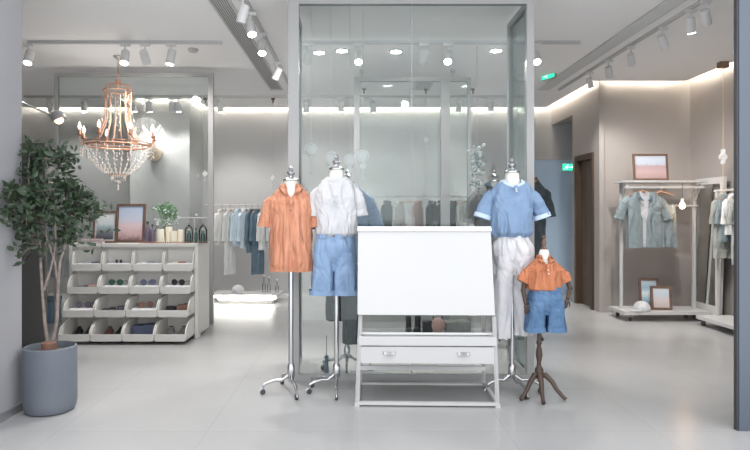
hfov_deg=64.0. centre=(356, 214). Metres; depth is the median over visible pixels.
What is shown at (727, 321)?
clothes rack
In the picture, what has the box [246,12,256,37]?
track spotlight
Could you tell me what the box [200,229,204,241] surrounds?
bottle
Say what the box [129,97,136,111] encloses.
track spotlight
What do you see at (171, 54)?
track spotlight
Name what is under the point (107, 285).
cushion
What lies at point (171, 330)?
shoe
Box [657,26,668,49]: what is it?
track spotlight
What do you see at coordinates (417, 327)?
boot
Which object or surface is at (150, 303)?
sunglasses
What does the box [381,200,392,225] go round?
shirt
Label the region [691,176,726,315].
mirror
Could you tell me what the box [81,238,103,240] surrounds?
book
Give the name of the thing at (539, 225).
coat
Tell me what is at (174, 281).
sunglasses
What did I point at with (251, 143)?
wall
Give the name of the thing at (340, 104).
track spotlight
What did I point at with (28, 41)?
track
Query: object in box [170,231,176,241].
pillar candle
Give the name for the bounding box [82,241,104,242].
book
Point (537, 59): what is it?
track spotlight
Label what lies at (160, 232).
pillar candle
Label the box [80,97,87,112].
track spotlight
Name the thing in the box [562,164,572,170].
exit sign
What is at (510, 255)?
trousers
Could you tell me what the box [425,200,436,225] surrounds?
shirt
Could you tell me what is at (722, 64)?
pendant light
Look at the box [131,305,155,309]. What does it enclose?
cushion
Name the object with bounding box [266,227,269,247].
shirt
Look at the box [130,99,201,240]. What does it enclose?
wall column
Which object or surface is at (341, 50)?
recessed light
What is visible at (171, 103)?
track spotlight
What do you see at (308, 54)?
track spotlight
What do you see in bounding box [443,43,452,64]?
track spotlight
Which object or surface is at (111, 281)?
sunglasses
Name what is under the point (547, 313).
child shorts
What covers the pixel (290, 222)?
shirt
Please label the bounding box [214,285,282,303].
shelf
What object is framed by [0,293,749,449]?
floor
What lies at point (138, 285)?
cushion
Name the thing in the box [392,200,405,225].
shirt
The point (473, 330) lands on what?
bench
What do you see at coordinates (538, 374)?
mannequin
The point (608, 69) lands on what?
track spotlight
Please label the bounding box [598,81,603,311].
pier
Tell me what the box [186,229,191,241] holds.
bottle
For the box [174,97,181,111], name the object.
track spotlight
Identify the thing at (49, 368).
potted tree
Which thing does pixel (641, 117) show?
wall
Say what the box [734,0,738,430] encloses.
trim
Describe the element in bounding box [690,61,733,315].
wall
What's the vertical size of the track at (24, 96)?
0.030 m
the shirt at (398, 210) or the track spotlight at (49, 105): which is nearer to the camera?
the shirt at (398, 210)
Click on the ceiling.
(592, 22)
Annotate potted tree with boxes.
[0,134,120,415]
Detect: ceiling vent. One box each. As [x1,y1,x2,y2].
[208,0,282,89]
[412,82,433,89]
[537,0,686,89]
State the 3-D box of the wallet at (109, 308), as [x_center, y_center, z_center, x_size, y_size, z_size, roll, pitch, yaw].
[-2.580,0.998,6.255,0.132,0.060,0.096,0,0,-29]
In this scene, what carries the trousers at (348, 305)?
attached to the mannequin at (346, 355)
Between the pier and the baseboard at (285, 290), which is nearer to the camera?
the pier
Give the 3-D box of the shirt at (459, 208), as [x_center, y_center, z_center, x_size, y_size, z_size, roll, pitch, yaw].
[1.439,0.145,8.400,0.088,0.695,0.412,0,0,24]
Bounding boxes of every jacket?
[312,183,383,262]
[463,182,495,245]
[614,192,672,247]
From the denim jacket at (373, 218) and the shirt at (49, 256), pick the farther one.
the shirt at (49, 256)
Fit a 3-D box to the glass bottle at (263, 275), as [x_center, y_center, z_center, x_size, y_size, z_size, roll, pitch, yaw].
[-1.379,1.020,8.900,0.048,0.260,0.048,0,0,0]
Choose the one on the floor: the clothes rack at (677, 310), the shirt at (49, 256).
the clothes rack at (677, 310)
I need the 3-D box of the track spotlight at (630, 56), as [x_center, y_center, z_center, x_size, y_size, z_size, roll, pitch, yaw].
[2.831,-1.638,6.198,0.086,0.204,0.136,0,0,42]
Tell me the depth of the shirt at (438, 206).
8.25 m
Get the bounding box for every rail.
[203,98,274,205]
[362,88,474,196]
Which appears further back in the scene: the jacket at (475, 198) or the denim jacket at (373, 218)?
the jacket at (475, 198)
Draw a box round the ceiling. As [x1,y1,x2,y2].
[22,0,733,106]
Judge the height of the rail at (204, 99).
1.627 m
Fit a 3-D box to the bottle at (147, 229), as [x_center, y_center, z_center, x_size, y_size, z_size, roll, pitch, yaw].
[-2.252,0.184,6.450,0.064,0.232,0.064,0,0,0]
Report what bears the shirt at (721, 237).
hanging from the clothes hanger
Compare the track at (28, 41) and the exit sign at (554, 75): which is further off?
the exit sign at (554, 75)
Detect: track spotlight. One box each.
[23,43,34,65]
[46,97,53,112]
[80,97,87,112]
[119,43,130,65]
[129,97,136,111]
[139,43,150,65]
[145,97,152,111]
[166,43,175,65]
[168,97,174,111]
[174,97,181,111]
[216,97,223,112]
[236,0,249,24]
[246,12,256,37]
[257,33,266,55]
[272,62,281,80]
[303,43,312,64]
[303,97,308,112]
[338,97,343,111]
[354,43,363,64]
[370,97,375,112]
[419,43,428,64]
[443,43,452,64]
[455,97,462,112]
[487,97,494,111]
[534,43,540,64]
[586,71,593,88]
[605,60,612,78]
[626,46,635,66]
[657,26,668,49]
[685,9,696,33]
[700,0,711,26]
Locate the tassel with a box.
[324,335,328,372]
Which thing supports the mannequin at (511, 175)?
on the floor
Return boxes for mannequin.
[259,165,298,399]
[306,154,343,399]
[321,170,370,372]
[484,157,539,399]
[488,170,506,347]
[519,235,571,404]
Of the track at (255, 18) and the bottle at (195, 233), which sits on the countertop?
the bottle at (195, 233)
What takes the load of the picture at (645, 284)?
attached to the picture frame at (644, 284)
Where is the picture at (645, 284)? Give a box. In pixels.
[641,280,655,305]
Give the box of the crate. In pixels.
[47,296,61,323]
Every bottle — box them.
[144,221,149,242]
[150,224,154,241]
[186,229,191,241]
[194,228,197,242]
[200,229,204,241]
[262,275,265,292]
[267,276,270,292]
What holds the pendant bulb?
hanging from the clothes rack at (677, 310)
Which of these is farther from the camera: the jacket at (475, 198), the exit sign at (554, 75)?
the exit sign at (554, 75)
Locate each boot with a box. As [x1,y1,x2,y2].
[405,316,412,331]
[413,315,420,331]
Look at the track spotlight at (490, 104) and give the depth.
8.88 m
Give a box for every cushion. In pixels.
[69,305,93,309]
[103,284,127,286]
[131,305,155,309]
[134,284,158,286]
[165,284,189,286]
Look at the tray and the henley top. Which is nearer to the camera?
the henley top
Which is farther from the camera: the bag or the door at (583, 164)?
the door at (583, 164)
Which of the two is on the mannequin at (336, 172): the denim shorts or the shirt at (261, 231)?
the denim shorts
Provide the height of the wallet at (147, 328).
0.127 m
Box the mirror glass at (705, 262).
[696,183,719,305]
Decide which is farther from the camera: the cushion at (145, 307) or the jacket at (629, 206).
the jacket at (629, 206)
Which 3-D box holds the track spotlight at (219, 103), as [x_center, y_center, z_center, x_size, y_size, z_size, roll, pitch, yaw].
[-2.032,-1.630,8.900,0.100,0.221,0.132,0,0,0]
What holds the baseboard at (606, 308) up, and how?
attached to the wall at (641, 117)
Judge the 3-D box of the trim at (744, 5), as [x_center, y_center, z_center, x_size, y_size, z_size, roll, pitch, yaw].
[2.360,-0.400,3.625,0.120,3.400,0.030,0,0,0]
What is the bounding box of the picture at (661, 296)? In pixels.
[653,288,669,307]
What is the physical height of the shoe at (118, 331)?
0.092 m
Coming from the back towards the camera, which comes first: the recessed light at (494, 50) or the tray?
the recessed light at (494, 50)
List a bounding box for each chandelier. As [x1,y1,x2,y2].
[76,55,156,189]
[110,177,125,189]
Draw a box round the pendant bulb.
[679,198,684,208]
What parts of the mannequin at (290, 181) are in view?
leg, leg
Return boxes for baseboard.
[214,288,310,292]
[604,306,614,311]
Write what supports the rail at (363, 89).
hanging from the ceiling
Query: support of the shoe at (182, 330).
in the display cabinet
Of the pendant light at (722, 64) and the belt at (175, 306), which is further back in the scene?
the pendant light at (722, 64)
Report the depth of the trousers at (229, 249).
9.02 m
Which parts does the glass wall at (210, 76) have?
post, post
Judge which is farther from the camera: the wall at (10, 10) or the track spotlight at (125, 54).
the track spotlight at (125, 54)
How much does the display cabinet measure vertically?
1.000 m
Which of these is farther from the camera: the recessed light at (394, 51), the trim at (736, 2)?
the recessed light at (394, 51)
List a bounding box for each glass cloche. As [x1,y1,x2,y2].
[185,225,193,242]
[198,225,207,242]
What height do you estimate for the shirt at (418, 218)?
0.645 m
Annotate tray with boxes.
[139,242,184,242]
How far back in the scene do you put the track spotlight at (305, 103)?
8.88 m
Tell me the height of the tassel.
0.330 m
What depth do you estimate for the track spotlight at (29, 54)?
6.08 m
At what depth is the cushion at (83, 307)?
6.16 m
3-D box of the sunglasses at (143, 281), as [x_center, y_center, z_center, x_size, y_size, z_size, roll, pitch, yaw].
[-2.196,0.700,6.313,0.162,0.064,0.141,0,0,-17]
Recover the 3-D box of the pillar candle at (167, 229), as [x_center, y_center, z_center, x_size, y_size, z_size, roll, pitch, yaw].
[-2.021,0.206,6.450,0.072,0.187,0.072,0,0,0]
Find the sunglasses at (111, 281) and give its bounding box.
[109,279,127,284]
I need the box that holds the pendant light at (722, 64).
[717,61,728,163]
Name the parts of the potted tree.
stem, stem, stem, pot, stem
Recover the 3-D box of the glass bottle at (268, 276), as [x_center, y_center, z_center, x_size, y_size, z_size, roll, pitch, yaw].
[-1.305,1.030,8.900,0.048,0.240,0.048,0,0,0]
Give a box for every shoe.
[73,326,83,333]
[104,326,113,333]
[114,326,122,333]
[166,326,174,333]
[177,326,185,333]
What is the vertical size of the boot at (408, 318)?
0.175 m
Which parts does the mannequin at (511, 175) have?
leg, leg, leg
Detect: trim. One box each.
[0,402,22,423]
[534,157,572,159]
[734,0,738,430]
[739,0,749,430]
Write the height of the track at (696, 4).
0.030 m
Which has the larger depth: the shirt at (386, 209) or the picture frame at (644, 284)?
the shirt at (386, 209)
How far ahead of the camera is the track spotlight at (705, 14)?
4.85 m
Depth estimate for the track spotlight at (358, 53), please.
6.08 m
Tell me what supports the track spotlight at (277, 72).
attached to the track at (255, 18)
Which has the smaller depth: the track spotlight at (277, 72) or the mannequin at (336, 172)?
the mannequin at (336, 172)
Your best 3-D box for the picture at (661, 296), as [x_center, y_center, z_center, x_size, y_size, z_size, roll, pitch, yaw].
[3.766,1.028,7.432,0.187,0.236,0.004,0,-9,9]
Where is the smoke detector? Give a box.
[188,48,197,52]
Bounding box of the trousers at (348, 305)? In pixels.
[325,266,358,344]
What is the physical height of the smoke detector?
0.035 m
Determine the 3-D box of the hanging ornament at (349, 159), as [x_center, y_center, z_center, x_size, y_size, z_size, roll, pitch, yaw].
[-0.059,-1.014,5.100,0.108,1.512,0.024,0,0,0]
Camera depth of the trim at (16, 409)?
3.86 m
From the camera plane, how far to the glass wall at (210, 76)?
7.10 m
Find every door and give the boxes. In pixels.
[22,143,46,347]
[574,152,593,309]
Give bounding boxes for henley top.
[474,179,550,237]
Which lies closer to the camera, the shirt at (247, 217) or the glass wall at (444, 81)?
the glass wall at (444, 81)
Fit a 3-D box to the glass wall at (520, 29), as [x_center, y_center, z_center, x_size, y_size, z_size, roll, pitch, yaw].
[0.425,-0.200,5.030,1.930,3.000,0.660,0,0,0]
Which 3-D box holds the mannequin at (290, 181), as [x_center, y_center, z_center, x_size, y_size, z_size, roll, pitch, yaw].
[-0.500,0.467,4.415,0.351,1.666,0.324,0,0,27]
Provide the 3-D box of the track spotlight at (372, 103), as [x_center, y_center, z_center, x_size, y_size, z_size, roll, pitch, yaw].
[0.237,-1.630,8.901,0.100,0.220,0.150,0,0,0]
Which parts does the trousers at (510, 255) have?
trouser leg, hip panel, trouser leg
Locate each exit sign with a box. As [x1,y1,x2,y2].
[542,73,556,80]
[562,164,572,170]
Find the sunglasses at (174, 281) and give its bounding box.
[171,279,189,284]
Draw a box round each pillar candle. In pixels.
[157,228,163,241]
[165,227,172,242]
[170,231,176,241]
[178,229,183,241]
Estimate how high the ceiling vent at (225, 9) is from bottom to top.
0.015 m
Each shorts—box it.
[309,233,357,295]
[523,287,566,332]
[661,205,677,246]
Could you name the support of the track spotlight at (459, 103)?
attached to the track at (24, 96)
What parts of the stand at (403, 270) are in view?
leg, leg, handle, drawer, shelf rail, handle, leg, rail, rail, leg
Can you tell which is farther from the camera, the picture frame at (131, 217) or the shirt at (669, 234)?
the shirt at (669, 234)
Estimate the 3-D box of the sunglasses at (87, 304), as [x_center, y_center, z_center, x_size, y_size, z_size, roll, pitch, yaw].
[-2.841,0.926,6.270,0.162,0.064,0.141,0,0,-11]
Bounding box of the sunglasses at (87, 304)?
[76,301,93,307]
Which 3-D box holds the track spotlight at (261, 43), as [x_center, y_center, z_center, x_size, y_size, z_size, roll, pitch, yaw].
[-0.910,-1.632,5.747,0.095,0.217,0.129,0,0,0]
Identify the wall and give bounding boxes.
[0,0,21,413]
[22,99,572,292]
[54,73,213,324]
[288,0,533,380]
[354,70,470,321]
[551,81,593,301]
[594,79,689,310]
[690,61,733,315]
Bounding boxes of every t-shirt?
[310,176,367,236]
[640,192,648,246]
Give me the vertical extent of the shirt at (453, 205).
0.745 m
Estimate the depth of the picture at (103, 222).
6.45 m
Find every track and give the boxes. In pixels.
[23,95,506,97]
[27,40,221,43]
[244,1,287,83]
[302,40,580,43]
[558,0,700,90]
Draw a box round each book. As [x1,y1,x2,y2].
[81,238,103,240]
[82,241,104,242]
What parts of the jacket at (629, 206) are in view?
panel, panel, panel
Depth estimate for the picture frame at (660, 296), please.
7.43 m
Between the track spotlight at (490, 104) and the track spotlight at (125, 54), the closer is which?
the track spotlight at (125, 54)
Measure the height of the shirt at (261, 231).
0.625 m
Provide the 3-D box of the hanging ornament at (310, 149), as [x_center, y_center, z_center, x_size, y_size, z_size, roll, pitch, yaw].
[-0.380,-1.048,4.950,0.108,1.444,0.024,0,0,0]
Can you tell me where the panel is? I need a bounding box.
[534,160,572,292]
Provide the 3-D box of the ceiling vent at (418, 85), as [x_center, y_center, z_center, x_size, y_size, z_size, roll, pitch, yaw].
[0.900,-1.762,8.100,0.240,0.015,0.700,0,0,0]
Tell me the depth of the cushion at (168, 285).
6.25 m
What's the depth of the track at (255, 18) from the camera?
5.98 m
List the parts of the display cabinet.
panel, panel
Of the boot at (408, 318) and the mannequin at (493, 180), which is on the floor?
the mannequin at (493, 180)
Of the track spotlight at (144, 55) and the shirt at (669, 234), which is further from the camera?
the shirt at (669, 234)
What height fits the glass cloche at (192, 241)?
0.208 m
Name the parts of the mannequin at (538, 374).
arm, leg, turned post, leg, leg, arm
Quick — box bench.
[362,328,481,332]
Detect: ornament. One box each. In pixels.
[305,144,316,174]
[325,152,335,170]
[344,154,355,172]
[357,150,368,179]
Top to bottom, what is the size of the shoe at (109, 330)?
0.092 m
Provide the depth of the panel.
9.97 m
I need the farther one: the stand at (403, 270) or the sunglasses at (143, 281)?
the sunglasses at (143, 281)
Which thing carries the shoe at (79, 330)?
in the display cabinet
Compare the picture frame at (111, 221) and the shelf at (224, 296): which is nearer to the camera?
the picture frame at (111, 221)
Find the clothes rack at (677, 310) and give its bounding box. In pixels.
[609,180,709,320]
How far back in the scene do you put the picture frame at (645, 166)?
7.45 m
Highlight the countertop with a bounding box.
[68,241,209,246]
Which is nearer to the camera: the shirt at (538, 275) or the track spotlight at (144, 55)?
the shirt at (538, 275)
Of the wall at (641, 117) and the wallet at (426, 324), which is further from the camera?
the wall at (641, 117)
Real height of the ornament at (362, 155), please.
1.469 m
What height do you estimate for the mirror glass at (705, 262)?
1.480 m
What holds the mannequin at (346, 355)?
on the floor
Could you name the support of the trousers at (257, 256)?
hanging from the clothes hanger
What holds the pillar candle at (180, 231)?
on the countertop
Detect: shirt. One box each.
[47,226,52,277]
[49,208,74,277]
[214,209,225,244]
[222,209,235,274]
[229,209,241,245]
[237,209,247,247]
[244,209,253,252]
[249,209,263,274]
[256,209,268,249]
[257,183,316,271]
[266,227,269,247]
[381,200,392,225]
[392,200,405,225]
[412,200,423,225]
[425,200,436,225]
[436,200,439,225]
[450,200,456,225]
[456,200,463,225]
[517,255,571,290]
[709,194,730,258]
[714,194,731,241]
[720,193,733,234]
[726,198,733,264]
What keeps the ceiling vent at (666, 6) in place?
in the ceiling
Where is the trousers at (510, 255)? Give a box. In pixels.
[491,236,534,338]
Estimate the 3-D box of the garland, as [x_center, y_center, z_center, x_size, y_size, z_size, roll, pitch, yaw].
[1.256,-0.899,6.302,0.186,1.741,0.210,0,0,35]
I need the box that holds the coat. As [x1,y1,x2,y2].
[534,177,555,258]
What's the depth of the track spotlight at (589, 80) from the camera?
7.27 m
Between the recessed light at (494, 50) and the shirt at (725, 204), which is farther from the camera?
the shirt at (725, 204)
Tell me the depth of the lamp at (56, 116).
5.46 m
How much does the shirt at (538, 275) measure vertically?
0.260 m
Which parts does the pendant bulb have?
bulb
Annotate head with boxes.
[142,125,162,160]
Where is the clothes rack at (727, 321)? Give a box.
[696,189,733,329]
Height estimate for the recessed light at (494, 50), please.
0.013 m
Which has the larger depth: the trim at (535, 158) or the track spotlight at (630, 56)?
the trim at (535, 158)
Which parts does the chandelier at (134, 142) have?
candle arm, rod, candle arm, rod, rod, rod, stem, rod, rod, candle arm, rod, rod, candle arm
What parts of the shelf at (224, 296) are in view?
baseball cap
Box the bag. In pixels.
[432,315,444,331]
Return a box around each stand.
[181,214,207,241]
[355,226,500,407]
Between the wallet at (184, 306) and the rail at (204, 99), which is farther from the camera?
the rail at (204, 99)
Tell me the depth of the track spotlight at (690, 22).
5.07 m
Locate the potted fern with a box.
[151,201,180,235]
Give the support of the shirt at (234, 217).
hanging from the clothes hanger
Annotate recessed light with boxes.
[313,50,325,54]
[335,48,348,52]
[389,49,402,53]
[489,48,502,52]
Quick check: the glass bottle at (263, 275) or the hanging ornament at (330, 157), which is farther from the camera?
the glass bottle at (263, 275)
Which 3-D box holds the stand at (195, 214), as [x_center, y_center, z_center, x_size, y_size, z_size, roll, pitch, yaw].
[-1.793,0.142,6.620,0.300,0.316,0.120,0,0,0]
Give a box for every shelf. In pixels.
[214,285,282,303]
[360,385,492,401]
[613,180,707,183]
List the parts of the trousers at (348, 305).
trouser leg, trouser leg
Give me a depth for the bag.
6.39 m
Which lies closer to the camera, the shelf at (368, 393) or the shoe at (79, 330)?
the shelf at (368, 393)
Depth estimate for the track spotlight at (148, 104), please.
8.88 m
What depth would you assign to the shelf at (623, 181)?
7.39 m
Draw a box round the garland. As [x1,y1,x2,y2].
[467,143,486,193]
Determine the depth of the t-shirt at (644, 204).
7.37 m
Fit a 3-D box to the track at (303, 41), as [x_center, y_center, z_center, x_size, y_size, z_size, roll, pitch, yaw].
[0.844,-1.755,6.100,2.847,0.030,0.030,0,0,0]
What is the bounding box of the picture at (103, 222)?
[96,215,113,238]
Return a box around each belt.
[117,306,124,309]
[166,305,176,309]
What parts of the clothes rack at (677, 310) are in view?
baseball cap, board, rail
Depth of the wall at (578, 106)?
8.78 m
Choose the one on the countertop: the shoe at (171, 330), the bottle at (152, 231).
the bottle at (152, 231)
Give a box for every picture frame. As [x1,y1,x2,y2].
[92,211,117,242]
[117,204,145,242]
[632,154,668,179]
[638,278,658,306]
[650,286,672,309]
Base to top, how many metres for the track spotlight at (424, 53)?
0.208 m
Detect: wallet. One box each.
[102,307,116,309]
[132,323,155,333]
[177,303,187,309]
[422,320,432,331]
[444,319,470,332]
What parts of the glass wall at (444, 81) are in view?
post, glass pane, post, post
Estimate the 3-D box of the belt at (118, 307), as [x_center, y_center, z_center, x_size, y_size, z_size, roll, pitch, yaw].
[-2.441,0.984,6.257,0.102,0.087,0.115,0,0,40]
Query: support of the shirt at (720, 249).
hanging from the clothes hanger
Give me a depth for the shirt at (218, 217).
9.01 m
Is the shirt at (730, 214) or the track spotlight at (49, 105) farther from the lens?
the track spotlight at (49, 105)
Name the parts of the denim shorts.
trouser leg, hip panel, trouser leg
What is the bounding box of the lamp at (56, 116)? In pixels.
[22,102,66,123]
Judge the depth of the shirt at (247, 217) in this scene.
8.98 m
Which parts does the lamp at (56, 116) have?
arm, lamp shade, bulb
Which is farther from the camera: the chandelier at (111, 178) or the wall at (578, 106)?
the wall at (578, 106)
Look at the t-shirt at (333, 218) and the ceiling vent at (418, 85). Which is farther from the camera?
the ceiling vent at (418, 85)
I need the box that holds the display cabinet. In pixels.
[58,241,209,341]
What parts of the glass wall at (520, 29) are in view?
post, post, post, glass pane, post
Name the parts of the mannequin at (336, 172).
leg, leg, leg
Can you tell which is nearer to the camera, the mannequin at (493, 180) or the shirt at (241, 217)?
the mannequin at (493, 180)
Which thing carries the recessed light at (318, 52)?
in the ceiling
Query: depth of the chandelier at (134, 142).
6.63 m
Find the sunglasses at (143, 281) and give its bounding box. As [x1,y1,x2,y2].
[140,279,155,284]
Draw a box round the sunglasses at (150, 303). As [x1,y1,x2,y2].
[136,301,152,307]
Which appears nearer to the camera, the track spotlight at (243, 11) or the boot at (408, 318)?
the track spotlight at (243, 11)
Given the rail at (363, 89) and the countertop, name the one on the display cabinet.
the countertop
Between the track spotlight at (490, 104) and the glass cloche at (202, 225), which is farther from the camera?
the track spotlight at (490, 104)
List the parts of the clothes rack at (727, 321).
board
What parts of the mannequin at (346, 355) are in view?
leg, leg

